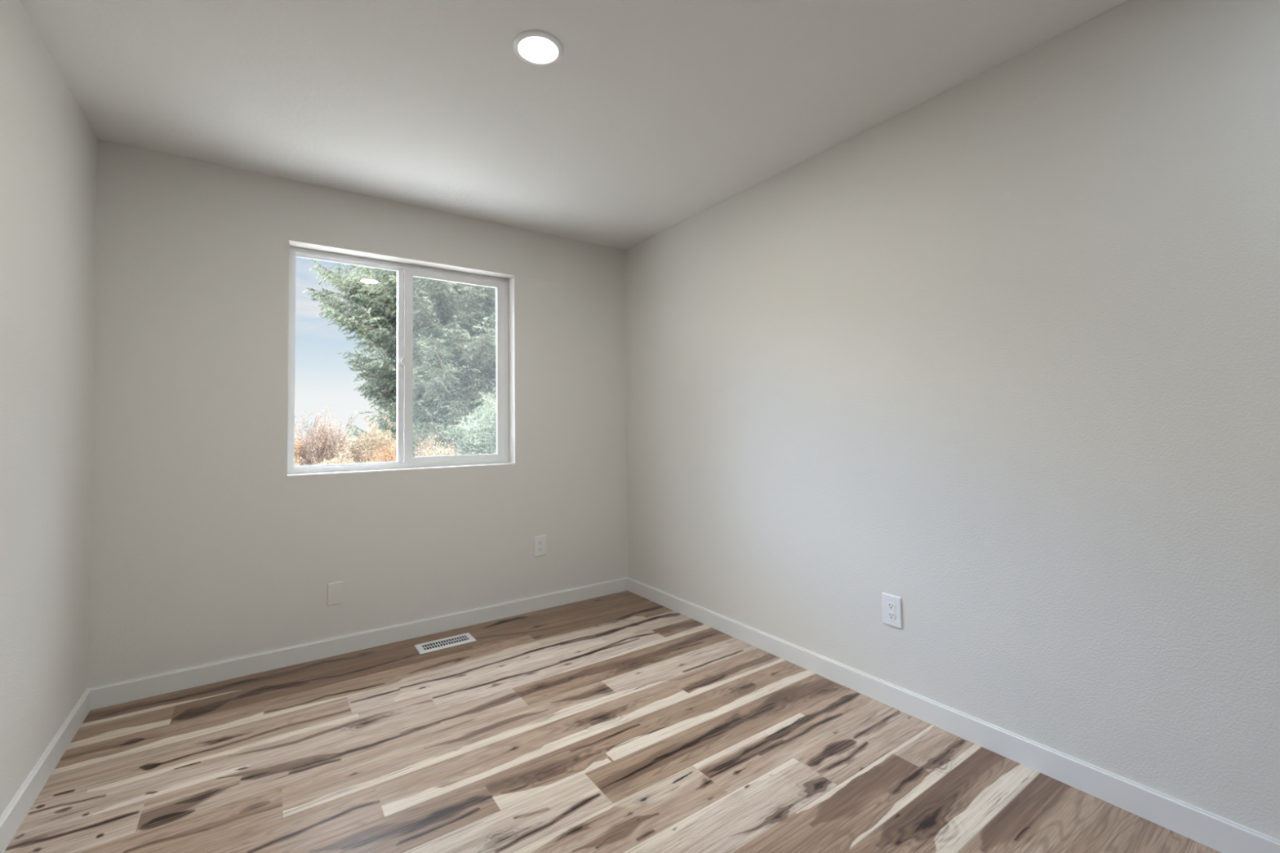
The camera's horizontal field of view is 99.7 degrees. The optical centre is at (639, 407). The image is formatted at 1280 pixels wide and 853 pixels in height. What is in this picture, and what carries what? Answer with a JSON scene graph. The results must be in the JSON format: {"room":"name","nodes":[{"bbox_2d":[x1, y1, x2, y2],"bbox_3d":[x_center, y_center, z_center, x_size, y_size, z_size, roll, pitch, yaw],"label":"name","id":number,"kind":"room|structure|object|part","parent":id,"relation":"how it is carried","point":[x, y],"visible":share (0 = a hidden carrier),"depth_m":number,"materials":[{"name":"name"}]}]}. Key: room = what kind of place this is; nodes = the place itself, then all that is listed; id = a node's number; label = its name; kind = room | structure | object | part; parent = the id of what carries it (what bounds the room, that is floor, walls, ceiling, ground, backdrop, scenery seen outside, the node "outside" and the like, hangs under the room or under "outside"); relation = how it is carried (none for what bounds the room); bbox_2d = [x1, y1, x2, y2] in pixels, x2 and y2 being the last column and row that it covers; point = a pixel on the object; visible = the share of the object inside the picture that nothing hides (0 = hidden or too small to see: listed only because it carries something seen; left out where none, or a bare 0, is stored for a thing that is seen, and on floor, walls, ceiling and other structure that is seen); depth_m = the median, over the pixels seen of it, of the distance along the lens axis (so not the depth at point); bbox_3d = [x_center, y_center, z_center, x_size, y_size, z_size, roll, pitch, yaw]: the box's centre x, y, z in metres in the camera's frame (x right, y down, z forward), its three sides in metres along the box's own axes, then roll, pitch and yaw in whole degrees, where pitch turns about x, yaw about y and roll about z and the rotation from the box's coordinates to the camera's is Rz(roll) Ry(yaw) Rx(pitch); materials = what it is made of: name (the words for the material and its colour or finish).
{"room":"empty bedroom","nodes":[
{"label":"empty bedroom","id":0,"kind":"room"},
{"bbox_2d":[0,0,97,817],"bbox_3d":[-1.199,0.148,0.535,0.160,3.010,4.210,1,-2,-35],"label":"wall","id":1,"kind":"structure","parent":0,"point":[48,146],"depth_m":1.77,"materials":[{"name":"white paint"}]},
{"bbox_2d":[0,688,90,852],"bbox_3d":[-1.157,1.161,0.614,0.014,0.089,4.036,1,-2,-35],"label":"baseboard","id":2,"kind":"structure","parent":1,"relation":"attached to","point":[14,815],"depth_m":1.76,"materials":[{"name":"white paint"}]},
{"bbox_2d":[86,139,627,688],"bbox_3d":[-1.265,0.230,3.155,3.058,3.010,0.160,1,-2,-35],"label":"wall","id":3,"kind":"structure","parent":0,"point":[204,547],"depth_m":2.69,"materials":[{"name":"white paint"}]},
{"bbox_2d":[327,581,343,605],"bbox_3d":[-1.581,0.964,2.803,0.073,0.114,0.007,1,-2,-35],"label":"blank wall plate","id":4,"kind":"object","parent":3,"relation":"attached to","point":[335,590],"visible":1,"depth_m":2.80,"materials":[{"name":"white plastic"}]},
{"bbox_2d":[86,577,627,710],"bbox_3d":[-1.203,1.238,3.052,2.738,0.089,0.014,1,-2,-35],"label":"baseboard","id":5,"kind":"structure","parent":3,"relation":"attached to","point":[116,693],"depth_m":2.76,"materials":[{"name":"white paint"}]},
{"bbox_2d":[287,246,508,474],"bbox_3d":[-1.356,-0.245,3.171,1.198,1.189,0.083,1,-2,-35],"label":"window","id":6,"kind":"structure","parent":3,"relation":"in","point":[405,459],"depth_m":3.15,"materials":[{"name":"white plastic"}]},
{"bbox_3d":[-1.363,-0.247,3.134,0.006,1.124,0.006,1,-2,-35],"label":"pull rail","id":7,"kind":"part","parent":6,"relation":"part of","materials":[{"name":"white plastic"}]},
{"bbox_3d":[-1.127,-0.243,3.316,0.601,1.133,0.022,1,-2,-35],"label":"sliding sash","id":8,"kind":"part","parent":6,"relation":"part of","materials":[{"name":"white plastic"}]},
{"bbox_2d":[533,535,546,556],"bbox_3d":[-0.639,0.886,3.465,0.082,0.126,0.009,1,-2,-35],"label":"wall outlet","id":9,"kind":"object","parent":3,"relation":"attached to","point":[540,542],"visible":1,"depth_m":3.46,"materials":[{"name":"plastic"}]},
{"bbox_2d":[537,546,542,551],"bbox_3d":[-0.637,0.906,3.462,0.034,0.028,0.003,1,-2,-35],"label":"receptacle","id":10,"kind":"object","parent":9,"relation":"attached to","point":[540,548],"depth_m":3.46,"materials":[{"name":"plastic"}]},
{"bbox_2d":[537,540,542,545],"bbox_3d":[-0.637,0.867,3.463,0.034,0.028,0.003,1,-2,-35],"label":"receptacle","id":11,"kind":"object","parent":9,"relation":"attached to","point":[540,542],"depth_m":3.46,"materials":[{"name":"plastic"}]},
{"bbox_2d":[19,0,1129,249],"bbox_3d":[-0.075,-1.282,1.477,2.738,0.120,4.050,1,-2,-35],"label":"ceiling","id":12,"kind":"structure","parent":0,"point":[652,115],"depth_m":2.00,"materials":[{"name":"white paint"}]},
{"bbox_2d":[512,30,563,66],"bbox_3d":[-0.342,-1.203,1.815,0.168,0.009,0.168,1,-2,-35],"label":"recessed light","id":13,"kind":"object","parent":12,"relation":"in","point":[535,47],"visible":1,"depth_m":1.80,"materials":[{"name":"white plastic"}]},
{"bbox_2d":[518,36,558,63],"bbox_3d":[-0.342,-1.201,1.815,0.132,0.001,0.132,1,-2,-35],"label":"diffuser","id":14,"kind":"object","parent":13,"relation":"attached to","point":[531,50],"depth_m":1.81,"materials":[{"name":"white plastic"}]},
{"bbox_2d":[3,590,1222,852],"bbox_3d":[-0.045,1.217,1.399,2.738,0.001,4.050,1,-2,-35],"label":"floor","id":15,"kind":"structure","parent":0,"point":[624,722],"depth_m":1.88,"materials":[{"name":"brown wood"}]},
{"bbox_2d":[414,632,476,653],"bbox_3d":[-1.054,1.272,2.929,0.292,0.008,0.134,1,-2,-35],"label":"floor vent","id":16,"kind":"object","parent":15,"relation":"in","point":[425,647],"visible":1,"depth_m":2.92,"materials":[{"name":"white metal"}]},
{"bbox_2d":[624,0,1279,839],"bbox_3d":[1.175,0.172,2.198,0.160,3.010,4.210,1,-2,-35],"label":"wall","id":17,"kind":"structure","parent":0,"point":[998,358],"depth_m":1.86,"materials":[{"name":"white paint"}]},
{"bbox_2d":[882,592,902,628],"bbox_3d":[1.041,0.839,2.233,0.009,0.126,0.082,1,-2,-35],"label":"wall outlet","id":18,"kind":"object","parent":17,"relation":"attached to","point":[891,605],"visible":1,"depth_m":2.23,"materials":[{"name":"plastic"}]},
{"bbox_2d":[887,611,895,619],"bbox_3d":[1.038,0.859,2.230,0.003,0.028,0.034,1,-2,-35],"label":"receptacle","id":19,"kind":"object","parent":18,"relation":"attached to","point":[891,615],"depth_m":2.23,"materials":[{"name":"plastic"}]},
{"bbox_2d":[887,602,895,609],"bbox_3d":[1.038,0.820,2.232,0.003,0.028,0.034,1,-2,-35],"label":"receptacle","id":20,"kind":"object","parent":18,"relation":"attached to","point":[891,606],"depth_m":2.23,"materials":[{"name":"plastic"}]},
{"bbox_2d":[626,577,1279,852],"bbox_3d":[1.074,1.184,2.176,0.014,0.089,4.036,1,-2,-35],"label":"baseboard","id":21,"kind":"structure","parent":17,"relation":"attached to","point":[1221,834],"depth_m":1.86,"materials":[{"name":"white paint"}]},
{"label":"outside","id":22,"kind":"structure","parent":0,"visible":0},
{"bbox_2d":[294,437,390,462],"bbox_3d":[-20.156,3.018,32.470,120.000,0.300,110.000,1,-2,-35],"label":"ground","id":23,"kind":"structure","parent":22,"point":[354,439],"depth_m":53.20,"materials":[{"name":"brown soil"}]},
{"bbox_2d":[293,453,306,466],"bbox_3d":[-5.330,1.248,7.910,1.054,1.377,1.030,-1,-2,22],"label":"shrub","id":24,"kind":"object","parent":23,"relation":"on","point":[298,458],"visible":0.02,"depth_m":8.09,"materials":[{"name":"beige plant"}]},
{"bbox_2d":[293,429,310,465],"bbox_3d":[-5.970,1.043,8.719,1.228,1.849,1.021,1,-2,-35],"label":"shrub","id":25,"kind":"object","parent":23,"relation":"on","point":[296,453],"visible":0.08,"depth_m":8.89,"materials":[{"name":"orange plant"}]},
{"bbox_2d":[294,410,344,463],"bbox_3d":[-6.398,1.020,10.338,1.284,2.005,0.831,1,-2,-35],"label":"leafy shrub","id":26,"kind":"object","parent":23,"relation":"on","point":[300,426],"visible":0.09,"depth_m":10.33,"materials":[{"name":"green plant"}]},
{"bbox_2d":[294,406,364,465],"bbox_3d":[-5.308,0.956,9.123,1.169,2.032,1.114,-1,-2,11],"label":"shrub","id":27,"kind":"object","parent":23,"relation":"on","point":[319,448],"visible":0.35,"depth_m":9.02,"materials":[{"name":"orange plant"}]},
{"bbox_2d":[311,443,357,465],"bbox_3d":[-4.691,1.244,8.317,1.077,1.396,1.053,-1,-2,19],"label":"shrub","id":28,"kind":"object","parent":23,"relation":"on","point":[340,460],"visible":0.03,"depth_m":8.27,"materials":[{"name":"beige plant"}]},
{"bbox_2d":[346,409,396,462],"bbox_3d":[-4.665,1.012,9.716,1.196,1.943,1.163,-2,-2,43],"label":"shrub","id":29,"kind":"object","parent":23,"relation":"on","point":[360,450],"visible":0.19,"depth_m":9.50,"materials":[{"name":"beige plant"}]},
{"bbox_2d":[352,439,396,462],"bbox_3d":[-4.137,1.229,8.777,1.070,1.441,1.120,1,-2,-35],"label":"shrub","id":30,"kind":"object","parent":23,"relation":"on","point":[380,459],"visible":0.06,"depth_m":8.70,"materials":[{"name":"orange plant"}]},
{"bbox_2d":[304,259,496,457],"bbox_3d":[-4.721,-5.122,14.518,6.748,14.507,7.063,-2,-2,41],"label":"spruce tree","id":31,"kind":"object","parent":23,"relation":"on","point":[455,323],"visible":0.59,"depth_m":12.65,"materials":[{"name":"green plant"}]},
{"bbox_2d":[413,432,463,457],"bbox_3d":[-3.556,1.194,9.341,1.031,1.530,0.983,1,-2,-44],"label":"shrub","id":32,"kind":"object","parent":23,"relation":"on","point":[430,451],"visible":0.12,"depth_m":9.33,"materials":[{"name":"beige plant"}]},
{"bbox_2d":[440,385,496,454],"bbox_3d":[-2.709,0.767,10.490,2.221,2.491,1.947,1,-2,-35],"label":"bush","id":33,"kind":"object","parent":23,"relation":"on","point":[484,440],"visible":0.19,"depth_m":10.05,"materials":[{"name":"green plant"}]}
]}

